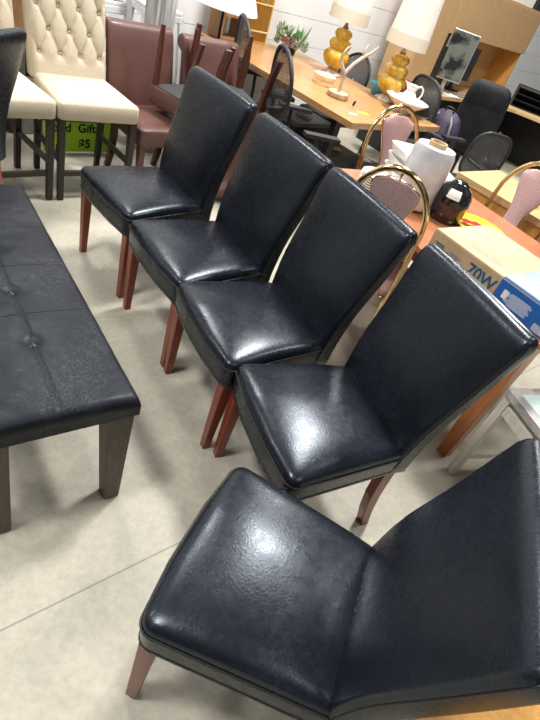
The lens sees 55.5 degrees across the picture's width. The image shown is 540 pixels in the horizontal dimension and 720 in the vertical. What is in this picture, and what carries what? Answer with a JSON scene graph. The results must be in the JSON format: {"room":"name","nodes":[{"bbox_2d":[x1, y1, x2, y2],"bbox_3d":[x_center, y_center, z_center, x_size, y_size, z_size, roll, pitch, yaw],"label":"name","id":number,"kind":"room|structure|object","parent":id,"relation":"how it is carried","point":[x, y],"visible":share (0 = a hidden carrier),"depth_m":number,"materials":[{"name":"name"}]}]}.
{"room":"second-hand shop","nodes":[
{"label":"second-hand shop","id":0,"kind":"room"},
{"bbox_2d":[0,125,539,719],"bbox_3d":[1.796,-1.898,5.740,16.000,0.100,20.000,21,38,0],"label":"floor","id":1,"kind":"structure","parent":0,"point":[80,569],"depth_m":1.80,"materials":[{"name":"concrete"}]},
{"bbox_2d":[0,27,26,183],"bbox_3d":[-1.565,-1.087,2.401,0.623,0.973,0.521,18,38,-4],"label":"dining chair","id":2,"kind":"object","parent":1,"relation":"on","point":[12,40],"visible":0.86,"depth_m":2.34,"materials":[{"name":"black leather"}]},
{"bbox_2d":[7,76,42,133],"bbox_3d":[-1.799,-1.870,3.762,0.300,0.300,0.340,-19,53,-39],"label":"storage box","id":3,"kind":"object","parent":1,"relation":"on","point":[27,124],"visible":0.02,"depth_m":3.72,"materials":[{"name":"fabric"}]},
{"bbox_2d":[25,50,29,75],"bbox_3d":[-2.533,-1.861,3.114,2.235,0.680,0.400,-19,53,-39],"label":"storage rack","id":4,"kind":"object","parent":1,"relation":"on","point":[26,73],"visible":0.03,"depth_m":3.90,"materials":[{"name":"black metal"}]},
{"bbox_2d":[12,0,23,28],"bbox_3d":[-1.775,-2.360,3.411,0.360,0.200,0.300,-19,53,-39],"label":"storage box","id":5,"kind":"object","parent":4,"relation":"on","point":[17,4],"visible":0.21,"depth_m":3.37,"materials":[{"name":"brown wood"}]},
{"bbox_2d":[0,0,55,200],"bbox_3d":[-1.545,-1.550,2.792,0.487,1.179,0.662,-21,54,-40],"label":"counter chair","id":6,"kind":"object","parent":1,"relation":"on","point":[28,101],"visible":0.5,"depth_m":2.85,"materials":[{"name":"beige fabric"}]},
{"bbox_2d":[0,184,140,533],"bbox_3d":[-0.987,-0.123,1.917,0.460,0.491,1.387,-12,49,-35],"label":"tufted bench","id":7,"kind":"object","parent":1,"relation":"on","point":[60,373],"visible":1,"depth_m":1.59,"materials":[{"name":"leather"}]},
{"bbox_2d":[43,120,110,151],"bbox_3d":[-1.396,-1.624,3.706,0.500,0.235,0.100,-18,52,-38],"label":"price sign","id":8,"kind":"object","parent":1,"relation":"on","point":[80,137],"visible":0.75,"depth_m":3.70,"materials":[{"name":"green paper"}]},
{"bbox_2d":[22,0,138,199],"bbox_3d":[-1.158,-1.675,3.115,0.487,1.179,0.662,-16,51,-37],"label":"counter chair","id":9,"kind":"object","parent":1,"relation":"on","point":[65,43],"visible":0.95,"depth_m":3.04,"materials":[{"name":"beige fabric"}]},
{"bbox_2d":[105,0,126,139],"bbox_3d":[-1.329,-2.214,3.870,0.456,0.937,0.456,41,43,24],"label":"metal stool","id":10,"kind":"object","parent":1,"relation":"on","point":[111,6],"visible":0.16,"depth_m":3.57,"materials":[{"name":"white metal"}]},
{"bbox_2d":[105,0,128,44],"bbox_3d":[-1.297,-2.299,3.798,0.456,0.937,0.456,41,43,24],"label":"metal stool","id":11,"kind":"object","parent":10,"relation":"on","point":[127,1],"visible":0.02,"depth_m":3.63,"materials":[{"name":"white metal"}]},
{"bbox_2d":[105,0,131,49],"bbox_3d":[-1.265,-2.383,3.727,0.456,0.937,0.456,41,43,24],"label":"metal stool","id":12,"kind":"object","parent":11,"relation":"on","point":[130,1],"visible":0.02,"depth_m":3.64,"materials":[{"name":"white metal"}]},
{"bbox_2d":[104,16,173,166],"bbox_3d":[-0.819,-1.701,3.507,0.480,0.919,0.626,-18,53,-39],"label":"dining chair","id":13,"kind":"object","parent":1,"relation":"on","point":[131,46],"visible":0.51,"depth_m":3.38,"materials":[{"name":"brown leather"}]},
{"bbox_2d":[150,24,235,115],"bbox_3d":[-0.546,-1.668,3.507,0.466,0.947,0.360,38,41,20],"label":"dining chair","id":14,"kind":"object","parent":13,"relation":"on","point":[166,97],"visible":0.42,"depth_m":3.37,"materials":[{"name":"brown wood"}]},
{"bbox_2d":[124,0,182,133],"bbox_3d":[-0.995,-2.395,4.234,0.456,0.937,0.456,-9,47,-32],"label":"metal stool","id":15,"kind":"object","parent":1,"relation":"on","point":[139,5],"visible":0.2,"depth_m":3.96,"materials":[{"name":"white metal"}]},
{"bbox_2d":[134,0,177,152],"bbox_3d":[-0.857,-2.207,3.795,0.224,1.280,0.192,15,39,-8],"label":"sheeting","id":16,"kind":"object","parent":1,"relation":"on","point":[157,12],"visible":0.19,"depth_m":3.55,"materials":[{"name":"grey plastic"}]},
{"bbox_2d":[79,66,257,297],"bbox_3d":[-0.573,-0.899,2.602,0.622,1.003,0.521,-18,53,-39],"label":"dining chair","id":17,"kind":"object","parent":1,"relation":"on","point":[211,121],"visible":0.91,"depth_m":2.52,"materials":[{"name":"black leather"}]},
{"bbox_2d":[178,33,238,85],"bbox_3d":[-0.391,-1.784,3.798,0.480,0.919,0.626,-18,52,-38],"label":"dining chair","id":18,"kind":"object","parent":1,"relation":"on","point":[214,50],"visible":0.14,"depth_m":3.65,"materials":[{"name":"brown leather"}]},
{"bbox_2d":[185,22,282,197],"bbox_3d":[-0.320,-1.743,3.679,0.486,0.980,0.600,-9,47,-32],"label":"dining chair","id":19,"kind":"object","parent":18,"relation":"on","point":[222,67],"visible":0.25,"depth_m":3.62,"materials":[{"name":"brown wood"}]},
{"bbox_2d":[197,0,256,38],"bbox_3d":[-0.460,-2.536,4.274,0.540,1.390,0.540,21,38,0],"label":"floor lamp","id":20,"kind":"object","parent":1,"relation":"on","point":[236,7],"visible":0.48,"depth_m":3.88,"materials":[{"name":"white metal"}]},
{"bbox_2d":[123,113,333,366],"bbox_3d":[-0.258,-0.537,2.317,0.622,1.003,0.521,-13,50,-35],"label":"dining chair","id":21,"kind":"object","parent":1,"relation":"on","point":[277,174],"visible":0.9,"depth_m":2.23,"materials":[{"name":"black leather"}]},
{"bbox_2d":[234,13,294,125],"bbox_3d":[-0.072,-2.149,4.231,0.612,1.093,0.640,1,42,-23],"label":"office chair","id":22,"kind":"object","parent":1,"relation":"on","point":[242,16],"visible":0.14,"depth_m":3.91,"materials":[{"name":"black fabric"}]},
{"bbox_2d":[163,167,417,448],"bbox_3d":[-0.005,-0.199,2.032,0.622,1.003,0.521,-8,47,-32],"label":"dining chair","id":23,"kind":"object","parent":1,"relation":"on","point":[347,243],"visible":0.94,"depth_m":1.94,"materials":[{"name":"black leather"}]},
{"bbox_2d":[265,43,340,148],"bbox_3d":[0.213,-1.608,3.721,0.612,1.093,0.640,1,42,-23],"label":"office chair","id":24,"kind":"object","parent":1,"relation":"on","point":[283,106],"visible":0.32,"depth_m":3.41,"materials":[{"name":"black plastic"}]},
{"bbox_2d":[279,109,330,138],"bbox_3d":[0.251,-2.094,4.856,0.500,0.420,0.360,-20,54,-40],"label":"storage box","id":25,"kind":"object","parent":1,"relation":"on","point":[317,124],"visible":0.25,"depth_m":4.65,"materials":[{"name":"black plastic"}]},
{"bbox_2d":[296,112,311,119],"bbox_3d":[0.310,-2.236,4.699,0.140,0.003,0.100,27,39,8],"label":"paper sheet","id":26,"kind":"object","parent":25,"relation":"on","point":[298,113],"visible":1,"depth_m":4.69,"materials":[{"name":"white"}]},
{"bbox_2d":[201,32,439,157],"bbox_3d":[0.313,-2.200,4.742,1.240,0.750,1.950,-20,54,-40],"label":"work table","id":27,"kind":"object","parent":1,"relation":"on","point":[305,88],"visible":0.35,"depth_m":4.23,"materials":[{"name":"brown wood"}]},
{"bbox_2d":[207,7,245,42],"bbox_3d":[-0.324,-3.134,4.434,0.250,0.620,0.200,-19,53,-39],"label":"shelf","id":28,"kind":"object","parent":27,"relation":"on","point":[215,15],"visible":0.61,"depth_m":4.52,"materials":[{"name":"brown wood"}]},
{"bbox_2d":[243,0,275,44],"bbox_3d":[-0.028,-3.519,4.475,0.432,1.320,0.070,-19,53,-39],"label":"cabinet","id":29,"kind":"object","parent":27,"relation":"on","point":[259,27],"visible":0.56,"depth_m":4.82,"materials":[{"name":"wood"}]},
{"bbox_2d":[274,21,313,54],"bbox_3d":[0.223,-3.121,4.941,0.378,0.302,0.284,21,38,0],"label":"potted plant","id":30,"kind":"object","parent":27,"relation":"on","point":[294,39],"visible":0.98,"depth_m":4.93,"materials":[{"name":"green plant"}]},
{"bbox_2d":[313,70,335,87],"bbox_3d":[0.464,-2.400,4.379,0.192,0.077,0.192,21,38,0],"label":"round box","id":31,"kind":"object","parent":27,"relation":"on","point":[322,78],"visible":1,"depth_m":4.33,"materials":[{"name":"beige wood"}]},
{"bbox_2d":[321,0,374,77],"bbox_3d":[0.698,-3.034,4.602,0.364,0.860,0.364,8,40,-16],"label":"table lamp","id":32,"kind":"object","parent":27,"relation":"on","point":[354,12],"visible":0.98,"depth_m":4.54,"materials":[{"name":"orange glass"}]},
{"bbox_2d":[327,44,378,100],"bbox_3d":[0.655,-2.284,4.051,0.291,0.422,0.180,8,40,-16],"label":"ornament","id":33,"kind":"object","parent":27,"relation":"on","point":[337,94],"visible":1,"depth_m":4.05,"materials":[{"name":"antler"},{"name":"wood"}]},
{"bbox_2d":[370,79,381,94],"bbox_3d":[1.004,-2.488,4.704,0.200,0.105,0.200,21,38,0],"label":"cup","id":34,"kind":"object","parent":27,"relation":"on","point":[374,87],"visible":0.52,"depth_m":4.65,"materials":[{"name":"teal ceramic"}]},
{"bbox_2d":[387,90,428,114],"bbox_3d":[1.172,-2.208,4.444,0.373,0.112,0.373,35,41,17],"label":"bowl","id":35,"kind":"object","parent":27,"relation":"on","point":[419,105],"visible":0.56,"depth_m":4.38,"materials":[{"name":"white ceramic"}]},
{"bbox_2d":[399,80,423,103],"bbox_3d":[1.202,-2.262,4.400,0.159,0.215,0.157,33,40,15],"label":"pitcher","id":36,"kind":"object","parent":35,"relation":"in","point":[409,95],"visible":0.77,"depth_m":4.35,"materials":[{"name":"white ceramic"}]},
{"bbox_2d":[374,0,444,103],"bbox_3d":[1.156,-2.670,4.379,0.364,0.860,0.364,21,38,0],"label":"table lamp","id":37,"kind":"object","parent":27,"relation":"on","point":[414,24],"visible":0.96,"depth_m":4.21,"materials":[{"name":"orange glass"}]},
{"bbox_2d":[305,139,358,168],"bbox_3d":[0.494,-1.746,4.618,0.420,0.340,0.360,-20,54,-40],"label":"storage box","id":38,"kind":"object","parent":1,"relation":"on","point":[346,159],"visible":0.12,"depth_m":4.49,"materials":[{"name":"black plastic"}]},
{"bbox_2d":[333,146,341,151],"bbox_3d":[0.556,-1.863,4.500,0.140,0.003,0.100,8,40,-16],"label":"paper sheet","id":39,"kind":"object","parent":38,"relation":"on","point":[334,147],"visible":0.57,"depth_m":4.50,"materials":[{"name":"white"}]},
{"bbox_2d":[125,438,539,719],"bbox_3d":[0.083,0.530,1.212,0.622,1.003,0.521,26,39,7],"label":"dining chair","id":40,"kind":"object","parent":1,"relation":"on","point":[265,598],"visible":1,"depth_m":1.07,"materials":[{"name":"black leather"}]},
{"bbox_2d":[300,52,370,122],"bbox_3d":[0.570,-2.521,5.057,0.551,0.973,0.576,-20,53,-39],"label":"office chair","id":41,"kind":"object","parent":1,"relation":"on","point":[356,67],"visible":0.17,"depth_m":4.98,"materials":[{"name":"black plastic"}]},
{"bbox_2d":[354,153,377,169],"bbox_3d":[0.835,-1.761,4.854,0.300,0.260,0.300,37,41,20],"label":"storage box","id":42,"kind":"object","parent":1,"relation":"on","point":[373,164],"visible":0.14,"depth_m":4.74,"materials":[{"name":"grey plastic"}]},
{"bbox_2d":[213,243,538,524],"bbox_3d":[0.240,0.152,1.729,0.622,1.003,0.521,-2,44,-27],"label":"dining chair","id":43,"kind":"object","parent":1,"relation":"on","point":[441,340],"visible":0.99,"depth_m":1.63,"materials":[{"name":"black leather"}]},
{"bbox_2d":[358,78,411,152],"bbox_3d":[1.397,-2.571,5.566,0.490,0.881,0.440,-16,51,-37],"label":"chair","id":44,"kind":"object","parent":1,"relation":"on","point":[404,79],"visible":0.02,"depth_m":5.15,"materials":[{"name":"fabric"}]},
{"bbox_2d":[356,104,418,169],"bbox_3d":[0.785,-1.016,3.322,0.459,1.046,0.555,-5,45,-29],"label":"chair","id":45,"kind":"object","parent":1,"relation":"on","point":[394,126],"visible":0.21,"depth_m":3.21,"materials":[{"name":"pink fabric"}]},
{"bbox_2d":[357,164,429,323],"bbox_3d":[0.524,-0.545,2.648,0.413,1.046,0.553,28,39,9],"label":"chair","id":46,"kind":"object","parent":1,"relation":"on","point":[400,196],"visible":0.32,"depth_m":2.21,"materials":[{"name":"gold metal"}]},
{"bbox_2d":[406,73,465,146],"bbox_3d":[1.480,-2.090,4.894,0.612,1.053,0.640,-7,46,-30],"label":"office chair","id":47,"kind":"object","parent":1,"relation":"on","point":[432,97],"visible":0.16,"depth_m":4.50,"materials":[{"name":"black plastic"}]},
{"bbox_2d":[419,105,459,148],"bbox_3d":[1.575,-2.135,4.749,0.351,0.402,0.299,34,40,16],"label":"backpack","id":48,"kind":"object","parent":47,"relation":"on","point":[448,121],"visible":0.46,"depth_m":4.68,"materials":[{"name":"purple fabric"}]},
{"bbox_2d":[341,168,539,456],"bbox_3d":[0.949,-0.340,2.833,1.000,0.750,1.500,-10,48,-33],"label":"dining table","id":49,"kind":"object","parent":1,"relation":"on","point":[468,420],"visible":0.08,"depth_m":2.42,"materials":[{"name":"orange wood"}]},
{"bbox_2d":[384,160,399,178],"bbox_3d":[0.735,-0.986,2.812,0.236,0.100,0.236,8,40,-16],"label":"bowl","id":50,"kind":"object","parent":49,"relation":"on","point":[393,173],"visible":0.12,"depth_m":2.70,"materials":[{"name":"white ceramic"}]},
{"bbox_2d":[388,150,403,174],"bbox_3d":[0.751,-1.026,2.778,0.236,0.100,0.236,5,41,-19],"label":"bowl","id":51,"kind":"object","parent":50,"relation":"on","point":[391,159],"visible":0.21,"depth_m":2.73,"materials":[{"name":"white ceramic"}]},
{"bbox_2d":[392,140,413,164],"bbox_3d":[0.766,-1.067,2.744,0.236,0.100,0.236,3,42,-22],"label":"bowl","id":52,"kind":"object","parent":51,"relation":"on","point":[401,150],"visible":0.2,"depth_m":2.72,"materials":[{"name":"white ceramic"}]},
{"bbox_2d":[399,138,455,211],"bbox_3d":[0.773,-0.932,2.580,0.218,0.330,0.218,21,38,0],"label":"roll","id":53,"kind":"object","parent":49,"relation":"on","point":[432,160],"visible":0.64,"depth_m":2.48,"materials":[{"name":"plastic"}]},
{"bbox_2d":[429,179,471,224],"bbox_3d":[0.926,-0.812,2.607,0.184,0.208,0.184,21,38,0],"label":"ceramic jar","id":54,"kind":"object","parent":49,"relation":"on","point":[453,199],"visible":0.98,"depth_m":2.55,"materials":[{"name":"black ceramic"}]},
{"bbox_2d":[457,213,503,233],"bbox_3d":[1.089,-0.694,2.686,0.292,0.027,0.292,21,38,0],"label":"serving plate","id":55,"kind":"object","parent":49,"relation":"on","point":[468,219],"visible":0.34,"depth_m":2.75,"materials":[{"name":"yellow ceramic"}]},
{"bbox_2d":[428,225,539,337],"bbox_3d":[1.052,-0.354,2.197,0.423,0.114,0.666,-13,49,-35],"label":"cardboard box","id":56,"kind":"object","parent":49,"relation":"on","point":[509,271],"visible":0.88,"depth_m":2.13,"materials":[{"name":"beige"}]},
{"bbox_2d":[500,289,539,335],"bbox_3d":[0.979,-0.184,1.986,0.001,0.069,0.222,-13,49,-35],"label":"print","id":57,"kind":"object","parent":56,"relation":"attached to","point":[505,293],"depth_m":2.00},
{"bbox_3d":[0.551,-0.910,2.704,0.196,0.020,0.196,21,38,0],"label":"plate","id":58,"kind":"object","parent":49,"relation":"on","visible":0},
{"bbox_3d":[0.556,-0.918,2.696,0.196,0.020,0.196,21,38,0],"label":"plate","id":59,"kind":"object","parent":58,"relation":"on","visible":0},
{"bbox_3d":[0.558,-0.928,2.689,0.196,0.020,0.196,21,38,0],"label":"plate","id":60,"kind":"object","parent":59,"relation":"on","visible":0},
{"bbox_3d":[0.563,-0.937,2.681,0.196,0.020,0.196,21,38,0],"label":"plate","id":61,"kind":"object","parent":60,"relation":"on","visible":0},
{"bbox_3d":[0.565,-0.946,2.673,0.196,0.020,0.196,21,38,0],"label":"plate","id":62,"kind":"object","parent":61,"relation":"on","visible":0},
{"bbox_2d":[363,166,391,177],"bbox_3d":[0.570,-0.955,2.665,0.196,0.020,0.196,21,38,0],"label":"plate","id":63,"kind":"object","parent":62,"relation":"on","point":[366,168],"visible":0.22,"depth_m":2.70,"materials":[{"name":"white ceramic"}]},
{"bbox_2d":[356,72,539,169],"bbox_3d":[2.843,-2.813,6.615,3.020,0.740,1.910,-19,53,-39],"label":"office desk","id":64,"kind":"object","parent":1,"relation":"on","point":[522,126],"visible":0.37,"depth_m":7.58,"materials":[{"name":"brown wood"}]},
{"bbox_2d":[379,0,462,84],"bbox_3d":[1.707,-3.708,5.563,0.460,1.240,0.392,-19,53,-39],"label":"storage cabinet","id":65,"kind":"object","parent":64,"relation":"on","point":[419,63],"visible":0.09,"depth_m":5.63,"materials":[{"name":"brown wood"}]},
{"bbox_2d":[428,45,448,88],"bbox_3d":[1.846,-3.454,5.970,0.120,0.440,0.300,-19,53,-39],"label":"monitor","id":66,"kind":"object","parent":64,"relation":"on","point":[444,49],"visible":0.28,"depth_m":5.85,"materials":[{"name":"black plastic"}]},
{"bbox_2d":[435,28,480,94],"bbox_3d":[2.111,-3.432,5.911,0.340,0.630,0.160,12,39,-11],"label":"monitor","id":67,"kind":"object","parent":64,"relation":"on","point":[462,44],"visible":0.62,"depth_m":5.84,"materials":[{"name":"black plastic"},{"name":"glass"}]},
{"bbox_2d":[451,93,464,97],"bbox_3d":[2.332,-3.230,6.269,0.300,0.012,0.120,-24,56,-42],"label":"keyboard","id":68,"kind":"object","parent":64,"relation":"on","point":[455,94],"visible":0.7,"depth_m":6.21,"materials":[{"name":"grey plastic"}]},
{"bbox_2d":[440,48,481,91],"bbox_3d":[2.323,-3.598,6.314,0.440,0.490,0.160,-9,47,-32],"label":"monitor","id":69,"kind":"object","parent":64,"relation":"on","point":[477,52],"visible":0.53,"depth_m":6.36,"materials":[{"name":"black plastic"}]},
{"bbox_2d":[436,0,539,86],"bbox_3d":[2.548,-3.937,6.379,1.930,1.034,0.406,-19,53,-39],"label":"hutch","id":70,"kind":"object","parent":64,"relation":"on","point":[506,28],"visible":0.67,"depth_m":6.33,"materials":[{"name":"brown wood"}]},
{"bbox_2d":[513,0,535,7],"bbox_3d":[3.020,-4.492,6.234,0.550,0.220,0.280,-19,53,-39],"label":"box","id":71,"kind":"object","parent":70,"relation":"on","point":[529,3],"visible":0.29,"depth_m":6.28,"materials":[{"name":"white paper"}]},
{"bbox_2d":[532,0,539,11],"bbox_3d":[3.341,-4.565,6.513,0.160,0.160,0.250,-19,53,-39],"label":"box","id":72,"kind":"object","parent":70,"relation":"on","point":[536,6],"visible":0.4,"depth_m":6.44,"materials":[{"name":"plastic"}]},
{"bbox_2d":[510,83,539,115],"bbox_3d":[3.705,-3.501,7.017,0.750,0.250,0.300,25,39,5],"label":"tray","id":73,"kind":"object","parent":64,"relation":"on","point":[526,98],"visible":0.86,"depth_m":7.10,"materials":[{"name":"black plastic"}]},
{"bbox_2d":[446,173,454,180],"bbox_3d":[1.273,-1.315,4.305,0.335,0.533,0.255,8,40,-16],"label":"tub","id":74,"kind":"object","parent":1,"relation":"on","point":[450,177],"visible":0.02,"depth_m":4.15,"materials":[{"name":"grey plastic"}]},
{"bbox_2d":[411,705,539,719],"bbox_3d":[0.413,1.020,1.173,0.435,0.520,0.400,8,40,-16],"label":"wooden chair","id":75,"kind":"object","parent":1,"relation":"on","point":[528,712],"visible":0.08,"depth_m":1.11,"materials":[{"name":"brown wood"}]},
{"bbox_2d":[450,79,510,173],"bbox_3d":[2.158,-2.431,5.556,0.620,1.111,0.751,27,39,8],"label":"chair","id":76,"kind":"object","parent":1,"relation":"on","point":[483,108],"visible":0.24,"depth_m":5.10,"materials":[{"name":"black plastic"}]},
{"bbox_2d":[449,132,511,178],"bbox_3d":[1.721,-1.670,4.625,0.550,0.906,0.526,8,40,-16],"label":"office chair","id":77,"kind":"object","parent":1,"relation":"on","point":[489,139],"visible":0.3,"depth_m":4.28,"materials":[{"name":"black plastic"}]},
{"bbox_2d":[446,388,539,473],"bbox_3d":[1.128,0.451,2.157,0.420,0.530,0.410,3,42,-22],"label":"side table","id":78,"kind":"object","parent":1,"relation":"on","point":[526,401],"visible":0.62,"depth_m":2.07,"materials":[{"name":"grey"}]},
{"bbox_2d":[455,170,539,242],"bbox_3d":[1.818,-0.756,3.738,0.620,0.722,1.200,-19,53,-39],"label":"desk","id":79,"kind":"object","parent":1,"relation":"on","point":[482,184],"visible":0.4,"depth_m":3.53,"materials":[{"name":"brown wood"}]},
{"bbox_2d":[484,161,539,240],"bbox_3d":[1.347,-0.747,3.257,0.553,1.046,0.459,-14,50,-36],"label":"chair","id":80,"kind":"object","parent":1,"relation":"on","point":[526,199],"visible":0.27,"depth_m":3.20,"materials":[{"name":"pink fabric"}]},
{"bbox_2d":[19,0,539,105],"bbox_3d":[0.574,-3.984,4.993,15.900,3.200,0.120,-19,53,-39],"label":"wall","id":81,"kind":"structure","parent":0,"point":[301,13],"depth_m":5.53,"materials":[{"name":"white paint"}]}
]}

